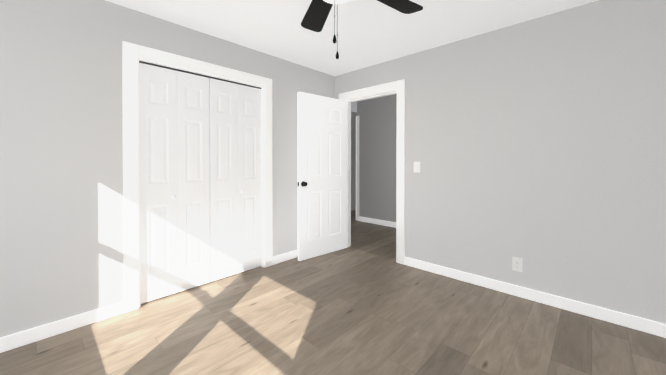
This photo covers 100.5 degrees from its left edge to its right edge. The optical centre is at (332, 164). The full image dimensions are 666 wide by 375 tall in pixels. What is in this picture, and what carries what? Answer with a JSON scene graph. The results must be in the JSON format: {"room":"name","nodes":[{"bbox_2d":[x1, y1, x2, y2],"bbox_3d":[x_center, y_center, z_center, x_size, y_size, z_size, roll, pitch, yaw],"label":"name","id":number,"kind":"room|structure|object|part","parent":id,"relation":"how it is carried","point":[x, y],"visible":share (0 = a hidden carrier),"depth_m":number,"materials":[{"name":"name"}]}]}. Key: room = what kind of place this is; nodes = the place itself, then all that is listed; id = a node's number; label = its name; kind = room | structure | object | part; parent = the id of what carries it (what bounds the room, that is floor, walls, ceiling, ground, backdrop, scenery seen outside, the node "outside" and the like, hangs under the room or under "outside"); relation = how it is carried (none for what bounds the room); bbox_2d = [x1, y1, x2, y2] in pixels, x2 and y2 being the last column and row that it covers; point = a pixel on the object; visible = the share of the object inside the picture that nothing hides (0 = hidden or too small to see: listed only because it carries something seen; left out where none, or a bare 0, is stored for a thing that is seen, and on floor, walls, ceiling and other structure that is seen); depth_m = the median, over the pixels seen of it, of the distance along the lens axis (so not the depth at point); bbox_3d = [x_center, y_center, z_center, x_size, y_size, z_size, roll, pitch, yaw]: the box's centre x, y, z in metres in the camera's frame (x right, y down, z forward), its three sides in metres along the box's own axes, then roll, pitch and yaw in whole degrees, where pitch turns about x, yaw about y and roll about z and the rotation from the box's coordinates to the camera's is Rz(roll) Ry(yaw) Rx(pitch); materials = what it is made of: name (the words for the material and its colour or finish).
{"room":"empty bedroom","nodes":[
{"label":"empty bedroom","id":0,"kind":"room"},
{"bbox_2d":[0,0,334,337],"bbox_3d":[-1.335,-0.038,2.650,0.120,2.440,4.080,0,1,43],"label":"wall","id":1,"kind":"structure","parent":0,"point":[61,183],"depth_m":2.00,"materials":[{"name":"paint"}]},
{"bbox_2d":[0,302,123,352],"bbox_3d":[-2.141,1.144,1.703,0.014,0.093,1.381,0,1,43],"label":"baseboard","id":2,"kind":"structure","parent":1,"relation":"attached to","point":[19,339],"depth_m":1.93,"materials":[{"name":"white wood"}]},
{"bbox_2d":[139,63,177,303],"bbox_3d":[-1.517,0.163,2.417,0.060,2.019,0.288,0,1,43],"label":"bifold closet door","id":3,"kind":"structure","parent":1,"relation":"in","point":[158,182],"depth_m":2.41,"materials":[{"name":"white wood"}]},
{"bbox_2d":[177,71,209,291],"bbox_3d":[-1.329,0.161,2.639,0.030,2.019,0.288,0,1,43],"label":"bifold closet door","id":4,"kind":"structure","parent":1,"relation":"in","point":[193,219],"depth_m":2.62,"materials":[{"name":"white wood"}]},
{"bbox_2d":[122,41,272,312],"bbox_3d":[-1.237,0.149,2.756,0.120,2.065,1.210,0,1,43],"label":"door frame","id":5,"kind":"structure","parent":1,"relation":"attached to","point":[162,65],"depth_m":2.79,"materials":[{"name":"white wood"}]},
{"bbox_2d":[209,78,237,281],"bbox_3d":[-1.126,0.159,2.856,0.030,2.019,0.288,0,1,43],"label":"bifold closet door","id":6,"kind":"structure","parent":1,"relation":"in","point":[223,180],"depth_m":2.84,"materials":[{"name":"white wood"}]},
{"bbox_2d":[237,84,261,272],"bbox_3d":[-0.916,0.157,3.058,0.060,2.019,0.288,0,1,43],"label":"bifold closet door","id":7,"kind":"structure","parent":1,"relation":"in","point":[249,170],"depth_m":3.05,"materials":[{"name":"white wood"}]},
{"bbox_2d":[273,250,297,264],"bbox_3d":[-0.341,1.127,3.624,0.014,0.093,1.075,0,1,43],"label":"baseboard","id":8,"kind":"structure","parent":1,"relation":"attached to","point":[277,259],"depth_m":3.36,"materials":[{"name":"white wood"}]},
{"bbox_2d":[0,210,665,374],"bbox_3d":[0.372,1.231,2.823,5.650,0.100,6.950,0,1,43],"label":"floor","id":9,"kind":"structure","parent":0,"point":[349,311],"depth_m":1.96,"materials":[{"name":"brown wood"}]},
{"bbox_2d":[106,0,597,112],"bbox_3d":[0.372,-1.309,2.800,5.650,0.100,6.950,0,1,43],"label":"ceiling","id":10,"kind":"structure","parent":0,"point":[372,32],"depth_m":2.47,"materials":[{"name":"paint"}]},
{"bbox_2d":[301,0,422,58],"bbox_3d":[0.047,-0.898,1.354,1.151,0.697,1.169,0,1,43],"label":"fan","id":11,"kind":"object","parent":10,"relation":"hanging from","point":[316,16],"visible":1,"depth_m":1.67,"materials":[{"name":"black wood"}]},
{"bbox_3d":[-0.093,-0.942,1.730,0.431,0.034,0.315,0,1,43],"label":"blade","id":12,"kind":"part","parent":11,"relation":"part of","materials":[{"name":"black wood"}]},
{"bbox_3d":[0.008,-0.733,1.282,0.019,0.346,0.018,0,1,43],"label":"chain","id":13,"kind":"part","parent":11,"relation":"part of","materials":[{"name":"silver metal"}]},
{"bbox_3d":[0.015,-0.851,1.364,0.224,0.076,0.224,0,1,43],"label":"globe","id":14,"kind":"part","parent":11,"relation":"part of","materials":[{"name":"white glass"}]},
{"bbox_3d":[0.022,-0.729,1.448,0.019,0.357,0.018,0,1,43],"label":"chain","id":15,"kind":"part","parent":11,"relation":"part of","materials":[{"name":"silver metal"}]},
{"bbox_3d":[0.331,-0.940,1.574,0.208,0.034,0.459,0,1,43],"label":"blade","id":16,"kind":"part","parent":11,"relation":"part of","materials":[{"name":"black wood"}]},
{"bbox_2d":[351,111,356,210],"bbox_3d":[-0.238,-0.069,6.145,0.100,2.440,2.520,0,1,43],"label":"wall","id":17,"kind":"structure","parent":0,"point":[353,160],"depth_m":6.87,"materials":[{"name":"paint"}]},
{"bbox_2d":[357,94,396,221],"bbox_3d":[2.174,-0.051,4.172,4.520,2.440,0.100,0,1,43],"label":"wall","id":18,"kind":"structure","parent":0,"point":[377,152],"depth_m":5.33,"materials":[{"name":"paint"}]},
{"bbox_2d":[356,116,358,220],"bbox_3d":[0.536,0.085,5.697,0.075,2.140,0.118,0,1,43],"label":"trim","id":19,"kind":"structure","parent":18,"relation":"attached to","point":[357,168],"depth_m":5.65,"materials":[{"name":"white wood"}]},
{"bbox_2d":[359,216,395,227],"bbox_3d":[2.128,1.123,4.147,4.500,0.093,0.014,0,1,43],"label":"baseboard","id":20,"kind":"structure","parent":18,"relation":"attached to","point":[379,222],"depth_m":5.32,"materials":[{"name":"white wood"}]},
{"bbox_2d":[335,0,665,323],"bbox_3d":[1.420,-0.039,2.782,3.720,2.440,0.120,0,1,43],"label":"wall","id":21,"kind":"structure","parent":0,"point":[537,146],"depth_m":2.33,"materials":[{"name":"paint"}]},
{"bbox_2d":[297,92,346,260],"bbox_3d":[-0.115,0.147,3.586,0.801,2.030,0.159,0,1,-41],"label":"bedroom door","id":22,"kind":"structure","parent":21,"relation":"in","point":[322,174],"depth_m":3.54,"materials":[{"name":"white wood"}]},
{"bbox_3d":[-0.381,0.239,3.353,0.094,0.066,0.159,0,1,-41],"label":"knob","id":23,"kind":"part","parent":22,"relation":"part of","materials":[{"name":"black metal"}]},
{"bbox_2d":[339,79,404,264],"bbox_3d":[0.508,0.090,3.638,1.030,2.167,0.156,0,1,43],"label":"door frame","id":24,"kind":"structure","parent":21,"relation":"attached to","point":[399,86],"depth_m":3.29,"materials":[{"name":"white wood"}]},
{"bbox_2d":[414,162,419,171],"bbox_3d":[0.947,0.033,3.134,0.075,0.120,0.014,0,1,43],"label":"switch plate","id":25,"kind":"object","parent":21,"relation":"attached to","point":[416,166],"visible":1,"depth_m":3.13,"materials":[{"name":"white plastic"}]},
{"bbox_2d":[512,257,521,271],"bbox_3d":[1.653,0.899,2.483,0.075,0.120,0.009,0,1,43],"label":"electrical outlet plate","id":26,"kind":"object","parent":21,"relation":"attached to","point":[516,264],"visible":1,"depth_m":2.48,"materials":[{"name":"white plastic"}]},
{"bbox_2d":[404,257,665,337],"bbox_3d":[1.741,1.138,2.399,2.473,0.093,0.014,0,1,43],"label":"baseboard","id":27,"kind":"structure","parent":21,"relation":"attached to","point":[633,322],"depth_m":2.31,"materials":[{"name":"white wood"}]}
]}

